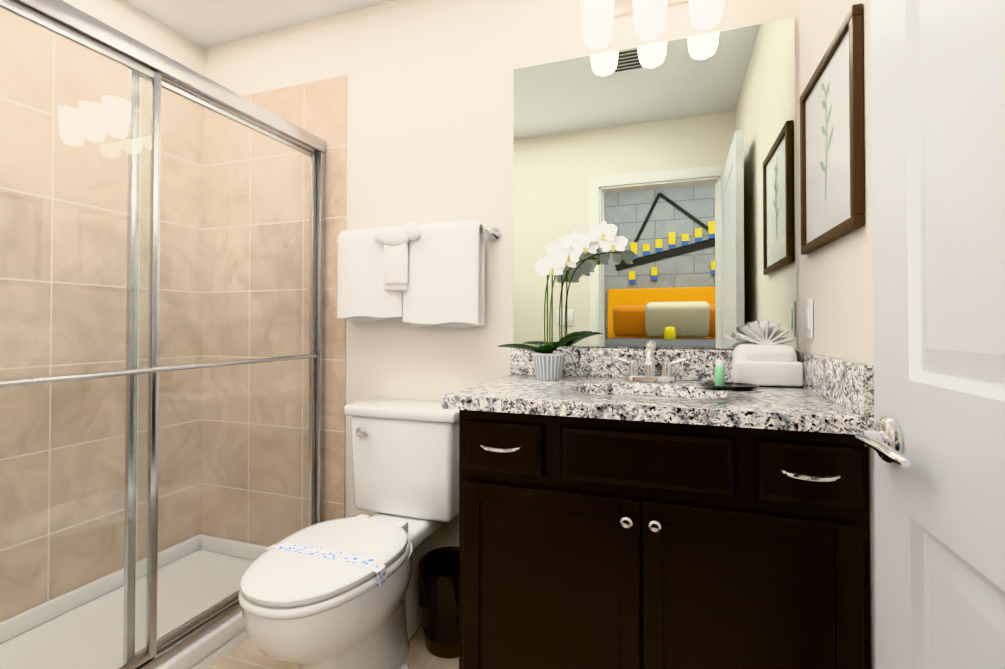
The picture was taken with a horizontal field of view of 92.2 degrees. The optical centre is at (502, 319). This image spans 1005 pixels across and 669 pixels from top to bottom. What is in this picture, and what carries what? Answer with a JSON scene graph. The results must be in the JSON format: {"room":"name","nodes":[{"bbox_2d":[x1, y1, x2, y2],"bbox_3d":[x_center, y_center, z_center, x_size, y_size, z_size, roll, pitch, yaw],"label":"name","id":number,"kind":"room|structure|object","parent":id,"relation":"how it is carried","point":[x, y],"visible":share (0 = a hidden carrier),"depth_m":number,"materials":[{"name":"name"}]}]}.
{"room":"bathroom","nodes":[
{"label":"bathroom","id":0,"kind":"room"},
{"bbox_2d":[63,0,203,75],"bbox_3d":[-1.785,-0.110,1.535,0.100,2.440,1.740,0,-1,19],"label":"wall","id":1,"kind":"structure","parent":0,"point":[123,16],"depth_m":2.09,"materials":[{"name":"white paint"}]},
{"bbox_2d":[0,8,203,621],"bbox_3d":[-1.713,0.028,1.572,0.010,2.165,1.620,0,-1,19],"label":"wall tile","id":2,"kind":"structure","parent":1,"relation":"attached to","point":[73,308],"depth_m":1.85,"materials":[{"name":"beige tile"}]},
{"bbox_2d":[124,0,392,48],"bbox_3d":[-0.530,-1.384,1.165,2.724,0.100,1.840,0,-1,19],"label":"ceiling","id":3,"kind":"structure","parent":0,"point":[204,24],"depth_m":2.10,"materials":[{"name":"white paint"}]},
{"bbox_2d":[208,624,458,668],"bbox_3d":[-0.530,1.156,1.135,2.724,0.100,1.840,0,-1,19],"label":"floor","id":4,"kind":"structure","parent":0,"point":[247,654],"depth_m":1.57,"materials":[{"name":"tile"}]},
{"bbox_2d":[0,0,326,668],"bbox_3d":[-1.350,0.164,1.444,0.757,1.890,1.598,0,-1,19],"label":"shower","id":5,"kind":"object","parent":4,"relation":"on","point":[177,606],"visible":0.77,"depth_m":1.49,"materials":[{"name":"white"}]},
{"bbox_2d":[238,397,458,668],"bbox_3d":[-0.443,0.712,1.533,0.456,0.796,0.824,0,-1,19],"label":"toilet","id":6,"kind":"object","parent":4,"relation":"on","point":[341,593],"visible":1,"depth_m":1.44,"materials":[{"name":"white ceramic"}]},
{"bbox_2d":[418,546,458,657],"bbox_3d":[-0.176,0.972,1.670,0.224,0.278,0.220,0,-1,19],"label":"trash bin","id":7,"kind":"object","parent":4,"relation":"on","point":[438,583],"visible":0.65,"depth_m":1.58,"materials":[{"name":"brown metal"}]},
{"bbox_2d":[442,347,873,668],"bbox_3d":[0.385,0.603,1.375,0.947,1.012,0.593,0,-1,19],"label":"bathroom vanity","id":8,"kind":"object","parent":4,"relation":"on","point":[610,517],"visible":0.98,"depth_m":1.12,"materials":[{"name":"black wood"}]},
{"bbox_2d":[497,220,627,379],"bbox_3d":[0.192,-0.059,1.611,0.443,0.519,0.197,0,-1,19],"label":"orchid","id":9,"kind":"object","parent":8,"relation":"on","point":[563,251],"visible":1,"depth_m":1.59,"materials":[{"name":"white plant"}]},
{"bbox_2d":[615,342,685,382],"bbox_3d":[0.461,0.136,1.520,0.223,0.127,0.151,0,-1,19],"label":"faucet","id":10,"kind":"object","parent":8,"relation":"on","point":[649,375],"visible":1,"depth_m":1.54,"materials":[{"name":"silver metal"}]},
{"bbox_2d":[699,360,758,389],"bbox_3d":[0.648,0.158,1.388,0.160,0.080,0.109,0,-1,19],"label":"soap dish","id":11,"kind":"object","parent":8,"relation":"on","point":[719,383],"visible":1,"depth_m":1.39,"materials":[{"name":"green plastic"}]},
{"bbox_2d":[731,321,802,385],"bbox_3d":[0.789,0.102,1.458,0.184,0.194,0.095,0,-1,11],"label":"towel","id":12,"kind":"object","parent":8,"relation":"on","point":[768,357],"visible":0.98,"depth_m":1.42,"materials":[{"name":"white fabric"}]},
{"bbox_2d":[204,0,800,549],"bbox_3d":[-0.243,-0.104,1.972,2.724,2.440,0.100,0,-1,19],"label":"wall","id":13,"kind":"structure","parent":0,"point":[430,110],"depth_m":1.93,"materials":[{"name":"white paint"}]},
{"bbox_2d":[201,75,346,546],"bbox_3d":[-1.056,0.036,2.195,0.820,2.165,0.010,0,-1,19],"label":"wall tile","id":14,"kind":"structure","parent":13,"relation":"attached to","point":[318,108],"depth_m":2.19,"materials":[{"name":"beige tile"}]},
{"bbox_2d":[335,220,500,326],"bbox_3d":[-0.368,-0.171,1.879,0.712,0.403,0.156,0,-1,19],"label":"towel rail","id":15,"kind":"object","parent":13,"relation":"attached to","point":[422,275],"visible":1,"depth_m":1.82,"materials":[{"name":"white fabric"}]},
{"bbox_2d":[580,0,723,49],"bbox_3d":[0.486,-1.042,1.590,0.470,0.245,0.157,0,-1,19],"label":"sconce","id":16,"kind":"object","parent":13,"relation":"attached to","point":[597,16],"visible":1,"depth_m":1.57,"materials":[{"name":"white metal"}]},
{"bbox_2d":[513,17,797,349],"bbox_3d":[0.479,-0.425,1.665,0.932,1.046,0.007,0,-1,19],"label":"mirror","id":17,"kind":"object","parent":13,"relation":"attached to","point":[674,161],"visible":0.81,"depth_m":1.64,"materials":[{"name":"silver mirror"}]},
{"bbox_2d":[799,0,875,668],"bbox_3d":[0.693,-0.120,0.671,0.100,2.440,1.740,0,-1,19],"label":"wall","id":18,"kind":"structure","parent":0,"point":[837,280],"depth_m":1.13,"materials":[{"name":"white paint"}]},
{"bbox_2d":[800,3,864,254],"bbox_3d":[0.818,-0.427,1.219,0.020,0.468,0.440,0,-1,19],"label":"picture frame","id":19,"kind":"object","parent":18,"relation":"attached to","point":[832,152],"visible":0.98,"depth_m":1.15,"materials":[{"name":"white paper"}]},
{"bbox_2d":[855,0,1004,668],"bbox_3d":[0.468,0.080,0.380,0.125,2.017,0.762,0,-1,19],"label":"door","id":20,"kind":"structure","parent":18,"relation":"in","point":[935,439],"depth_m":0.57,"materials":[{"name":"white"}]},
{"bbox_3d":[-0.813,-0.124,0.338,2.524,2.440,0.120,0,-1,19],"label":"wall","id":21,"kind":"structure","parent":0,"visible":0},
{"bbox_2d":[805,298,813,337],"bbox_3d":[0.890,-0.003,1.406,0.009,0.115,0.070,0,-1,19],"label":"switch plate","id":22,"kind":"object","parent":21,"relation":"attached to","point":[809,318],"visible":1,"depth_m":1.37,"materials":[{"name":"white plastic"}]}
]}

